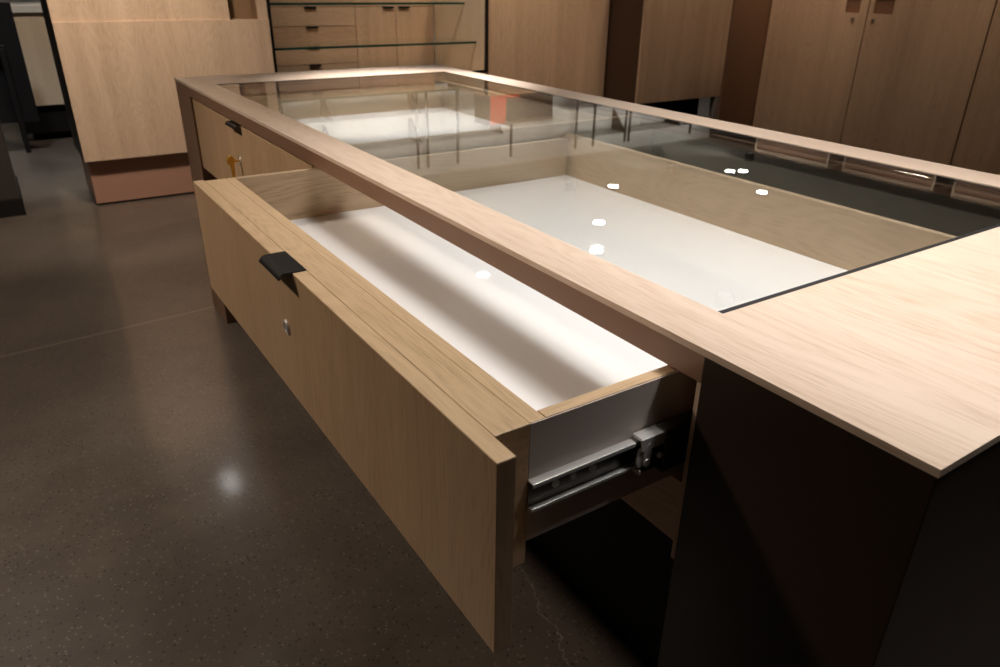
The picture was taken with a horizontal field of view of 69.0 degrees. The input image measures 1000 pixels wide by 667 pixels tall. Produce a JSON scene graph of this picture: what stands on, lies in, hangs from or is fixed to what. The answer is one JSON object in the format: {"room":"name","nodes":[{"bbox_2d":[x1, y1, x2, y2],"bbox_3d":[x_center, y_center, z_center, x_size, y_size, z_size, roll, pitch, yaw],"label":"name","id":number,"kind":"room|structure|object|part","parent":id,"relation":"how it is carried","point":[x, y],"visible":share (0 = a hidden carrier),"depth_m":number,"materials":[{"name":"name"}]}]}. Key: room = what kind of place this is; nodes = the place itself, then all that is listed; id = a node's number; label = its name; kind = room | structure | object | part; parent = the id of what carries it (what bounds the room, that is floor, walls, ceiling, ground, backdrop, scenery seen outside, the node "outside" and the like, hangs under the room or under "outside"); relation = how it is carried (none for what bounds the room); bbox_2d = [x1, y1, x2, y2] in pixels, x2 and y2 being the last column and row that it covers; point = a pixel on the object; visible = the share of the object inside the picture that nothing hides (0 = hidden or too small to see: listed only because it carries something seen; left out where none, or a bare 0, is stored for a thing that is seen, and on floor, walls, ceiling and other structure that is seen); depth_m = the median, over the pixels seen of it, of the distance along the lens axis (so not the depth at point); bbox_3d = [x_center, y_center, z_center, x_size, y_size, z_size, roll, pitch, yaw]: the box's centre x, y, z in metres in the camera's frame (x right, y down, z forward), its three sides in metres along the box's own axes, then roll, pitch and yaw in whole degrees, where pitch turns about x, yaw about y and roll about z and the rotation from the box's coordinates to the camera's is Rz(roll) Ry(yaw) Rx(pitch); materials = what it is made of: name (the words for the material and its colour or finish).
{"room":"shop","nodes":[
{"label":"shop","id":0,"kind":"room"},
{"bbox_2d":[0,0,434,63],"bbox_3d":[-2.030,-4.209,8.098,13.700,2.950,0.100,-15,30,-30],"label":"wall","id":1,"kind":"structure","parent":0,"point":[10,1],"depth_m":6.83,"materials":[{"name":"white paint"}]},
{"bbox_2d":[0,97,710,666],"bbox_3d":[1.399,-0.493,4.043,13.700,0.100,12.700,-15,30,-30],"label":"floor","id":2,"kind":"structure","parent":0,"point":[167,498],"depth_m":1.94,"materials":[{"name":"concrete"}]},
{"bbox_2d":[0,124,25,217],"bbox_3d":[-3.165,-1.620,3.817,0.675,2.000,0.620,-15,30,-30],"label":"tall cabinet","id":3,"kind":"object","parent":2,"relation":"on","point":[11,200],"visible":1,"depth_m":4.11,"materials":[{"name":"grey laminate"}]},
{"bbox_2d":[0,2,39,152],"bbox_3d":[-3.955,-1.830,5.301,0.907,1.060,0.145,-15,30,-30],"label":"stand","id":4,"kind":"object","parent":2,"relation":"on","point":[17,101],"visible":1,"depth_m":5.47,"materials":[{"name":"black metal"}]},
{"bbox_3d":[-3.656,-1.744,5.489,0.035,0.750,0.035,-15,30,-30],"label":"leg","id":5,"kind":"part","parent":4,"relation":"part of","materials":[{"name":"black metal"}]},
{"bbox_2d":[10,3,71,139],"bbox_3d":[-3.469,-2.301,6.320,1.370,1.030,0.630,-15,30,-30],"label":"base cabinet","id":6,"kind":"object","parent":2,"relation":"on","point":[29,20],"visible":0.05,"depth_m":5.87,"materials":[{"name":"brown wood"}]},
{"bbox_2d":[40,0,274,203],"bbox_3d":[-2.058,-1.881,4.390,1.164,2.000,0.560,-15,30,-30],"label":"tall cabinet","id":7,"kind":"object","parent":2,"relation":"on","point":[117,62],"visible":0.76,"depth_m":4.25,"materials":[{"name":"brown wood"}]},
{"bbox_3d":[-2.540,-1.877,4.054,0.020,1.728,0.540,-15,30,-30],"label":"panel","id":8,"kind":"part","parent":7,"relation":"part of","materials":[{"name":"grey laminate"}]},
{"bbox_3d":[-1.909,-2.244,3.973,1.164,0.980,0.018,-15,30,-30],"label":"panel","id":9,"kind":"part","parent":7,"relation":"part of","materials":[{"name":"brown wood"}]},
{"bbox_3d":[-1.915,-1.462,4.342,1.164,0.748,0.020,-15,30,-30],"label":"panel","id":10,"kind":"part","parent":7,"relation":"part of","materials":[{"name":"brown wood"}]},
{"bbox_2d":[270,0,433,71],"bbox_3d":[-1.316,-2.227,5.800,1.540,1.410,0.522,-15,30,-30],"label":"cabinet","id":11,"kind":"object","parent":2,"relation":"on","point":[290,23],"visible":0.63,"depth_m":5.58,"materials":[{"name":"brown wood"}]},
{"bbox_3d":[-1.395,-2.391,5.335,0.090,0.015,0.034,-15,30,-30],"label":"handle","id":12,"kind":"part","parent":11,"relation":"part of","materials":[{"name":"black metal"}]},
{"bbox_3d":[-1.397,-2.270,5.394,0.090,0.015,0.034,-15,30,-30],"label":"handle","id":13,"kind":"part","parent":11,"relation":"part of","materials":[{"name":"black metal"}]},
{"bbox_3d":[-1.460,-2.445,5.281,0.837,0.128,0.020,-15,30,-30],"label":"drawer","id":14,"kind":"part","parent":11,"relation":"part of","materials":[{"name":"brown wood"}]},
{"bbox_3d":[-1.462,-2.325,5.339,0.837,0.130,0.020,-15,30,-30],"label":"drawer","id":15,"kind":"part","parent":11,"relation":"part of","materials":[{"name":"brown wood"}]},
{"bbox_3d":[-1.463,-2.206,5.397,0.837,0.128,0.020,-15,30,-30],"label":"drawer","id":16,"kind":"part","parent":11,"relation":"part of","materials":[{"name":"brown wood"}]},
{"bbox_3d":[-1.401,-2.031,5.510,0.090,0.015,0.034,-15,30,-30],"label":"handle","id":17,"kind":"part","parent":11,"relation":"part of","materials":[{"name":"black metal"}]},
{"bbox_3d":[-1.465,-2.086,5.455,0.837,0.130,0.020,-15,30,-30],"label":"drawer","id":18,"kind":"part","parent":11,"relation":"part of","materials":[{"name":"brown wood"}]},
{"bbox_3d":[-1.468,-1.906,5.543,0.837,0.262,0.020,-15,30,-30],"label":"drawer","id":19,"kind":"part","parent":11,"relation":"part of","materials":[{"name":"brown wood"}]},
{"bbox_3d":[-0.965,-2.664,5.534,0.333,0.318,0.020,-15,30,-30],"label":"panel","id":20,"kind":"part","parent":11,"relation":"part of","materials":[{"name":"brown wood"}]},
{"bbox_3d":[-0.974,-2.087,5.814,0.333,0.955,0.020,-15,30,-30],"label":"door","id":21,"kind":"part","parent":11,"relation":"part of","materials":[{"name":"brown wood"}]},
{"bbox_3d":[-0.873,-2.531,5.648,0.090,0.015,0.034,-15,30,-30],"label":"handle","id":22,"kind":"part","parent":11,"relation":"part of","materials":[{"name":"black metal"}]},
{"bbox_3d":[-0.681,-2.741,5.703,0.335,0.318,0.020,-15,30,-30],"label":"panel","id":23,"kind":"part","parent":11,"relation":"part of","materials":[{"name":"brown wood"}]},
{"bbox_3d":[-0.690,-2.164,5.983,0.335,0.955,0.020,-15,30,-30],"label":"door","id":24,"kind":"part","parent":11,"relation":"part of","materials":[{"name":"brown wood"}]},
{"bbox_2d":[266,0,488,73],"bbox_3d":[-0.974,-1.971,5.337,1.606,1.365,0.782,-15,30,-30],"label":"shelf unit","id":25,"kind":"object","parent":2,"relation":"on","point":[460,41],"visible":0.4,"depth_m":5.43,"materials":[{"name":"black wood"}]},
{"bbox_3d":[-1.001,-2.361,5.198,1.558,0.015,0.290,-15,30,-30],"label":"shelf","id":26,"kind":"part","parent":25,"relation":"part of","materials":[{"name":"clear glass"}]},
{"bbox_3d":[-0.959,-2.094,5.249,1.558,0.015,0.458,-15,30,-30],"label":"shelf","id":27,"kind":"part","parent":25,"relation":"part of","materials":[{"name":"clear glass"}]},
{"bbox_3d":[-0.319,-2.140,5.745,0.025,1.330,0.762,-15,30,-30],"label":"panel","id":28,"kind":"part","parent":25,"relation":"part of","materials":[{"name":"brown wood"}]},
{"bbox_3d":[-0.939,-1.888,5.311,1.560,0.019,0.602,-15,30,-30],"label":"panel","id":29,"kind":"part","parent":25,"relation":"part of","materials":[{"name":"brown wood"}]},
{"bbox_2d":[487,0,609,96],"bbox_3d":[0.225,-2.263,5.969,1.162,1.370,0.610,-15,30,-30],"label":"cabinet","id":30,"kind":"object","parent":2,"relation":"on","point":[561,44],"visible":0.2,"depth_m":5.68,"materials":[{"name":"brown wood"}]},
{"bbox_2d":[174,64,999,666],"bbox_3d":[-0.091,-0.101,2.027,1.371,0.914,2.819,-15,30,-30],"label":"display counter","id":31,"kind":"object","parent":2,"relation":"on","point":[737,386],"depth_m":0.94,"materials":[{"name":"brown wood"}]},
{"bbox_3d":[-0.688,-0.613,3.072,1.094,0.906,0.216,-15,30,-30],"label":"leg","id":32,"kind":"part","parent":31,"relation":"part of","materials":[{"name":"brown laminate"}]},
{"bbox_3d":[-0.769,-0.609,2.120,0.043,0.010,0.094,-15,30,-30],"label":"handle","id":33,"kind":"part","parent":31,"relation":"part of","materials":[{"name":"black metal"}]},
{"bbox_3d":[-0.743,-0.493,2.151,0.021,0.238,1.174,-15,30,-30],"label":"drawer","id":34,"kind":"part","parent":31,"relation":"part of","materials":[{"name":"brown wood"}]},
{"bbox_3d":[-0.327,-0.102,1.090,0.043,0.010,0.094,-15,30,-30],"label":"handle","id":35,"kind":"part","parent":31,"relation":"part of","materials":[{"name":"black metal"}]},
{"bbox_3d":[-0.315,0.004,1.140,0.021,0.238,1.166,-15,30,-30],"label":"drawer","id":36,"kind":"part","parent":31,"relation":"part of","materials":[{"name":"brown wood"}]},
{"bbox_3d":[-0.287,-0.039,1.158,0.060,0.177,1.119,-15,30,-30],"label":"drawer","id":37,"kind":"part","parent":31,"relation":"part of","materials":[{"name":"brown wood"}]},
{"bbox_3d":[0.010,-0.546,1.913,0.900,0.008,2.255,-15,30,-30],"label":"glass","id":38,"kind":"part","parent":31,"relation":"part of","materials":[{"name":"clear glass"}]},
{"bbox_3d":[0.140,0.133,0.807,0.268,0.031,0.002,-15,30,-30],"label":"slide rail","id":39,"kind":"part","parent":31,"relation":"part of","materials":[{"name":"grey metal"}]},
{"bbox_3d":[0.030,-0.540,1.898,1.096,0.008,2.819,-15,30,-30],"label":"frame","id":40,"kind":"part","parent":31,"relation":"part of","materials":[{"name":"brown wood"}]},
{"bbox_3d":[0.122,-0.041,2.229,0.770,0.636,2.358,-15,30,-30],"label":"panel","id":41,"kind":"part","parent":31,"relation":"part of","materials":[{"name":"black wood"}]},
{"bbox_3d":[-0.409,-0.212,1.756,0.014,0.089,2.342,-15,30,-30],"label":"rail","id":42,"kind":"part","parent":31,"relation":"part of","materials":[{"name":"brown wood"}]},
{"bbox_3d":[0.730,0.351,1.133,1.094,0.906,0.241,-15,30,-30],"label":"leg","id":43,"kind":"part","parent":31,"relation":"part of","materials":[{"name":"black laminate"}]},
{"bbox_2d":[603,0,732,118],"bbox_3d":[1.280,-2.454,6.390,1.066,1.375,0.994,-15,30,-30],"label":"cabinet","id":44,"kind":"object","parent":2,"relation":"on","point":[662,54],"visible":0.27,"depth_m":5.94,"materials":[{"name":"brown wood"}]},
{"bbox_3d":[0.836,-2.376,6.117,0.016,1.260,0.974,-15,30,-30],"label":"panel","id":45,"kind":"part","parent":44,"relation":"part of","materials":[{"name":"brown laminate"}]},
{"bbox_3d":[1.549,-2.430,5.948,1.066,0.995,0.020,-15,30,-30],"label":"panel","id":46,"kind":"part","parent":44,"relation":"part of","materials":[{"name":"brown wood"}]},
{"bbox_3d":[1.921,-1.934,6.496,0.125,0.364,0.056,-15,30,-30],"label":"post","id":47,"kind":"part","parent":44,"relation":"part of","materials":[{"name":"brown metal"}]},
{"bbox_2d":[716,0,999,174],"bbox_3d":[3.514,-1.433,3.858,1.015,1.812,5.005,-15,30,-30],"label":"wardrobe","id":48,"kind":"object","parent":2,"relation":"on","point":[916,79],"visible":0.8,"depth_m":5.05,"materials":[{"name":"brown laminate"}]},
{"bbox_3d":[2.148,-2.266,5.772,1.015,1.600,0.020,-15,30,-30],"label":"panel","id":49,"kind":"part","parent":48,"relation":"part of","materials":[{"name":"brown laminate"}]},
{"bbox_3d":[2.306,-2.139,5.397,0.019,1.493,0.795,-15,30,-30],"label":"door","id":50,"kind":"part","parent":48,"relation":"part of","materials":[{"name":"brown wood"}]},
{"bbox_3d":[2.747,-1.839,4.794,0.019,1.493,0.797,-15,30,-30],"label":"door","id":51,"kind":"part","parent":48,"relation":"part of","materials":[{"name":"brown wood"}]},
{"bbox_3d":[3.189,-1.539,4.190,0.019,1.493,0.797,-15,30,-30],"label":"door","id":52,"kind":"part","parent":48,"relation":"part of","materials":[{"name":"brown wood"}]}
]}

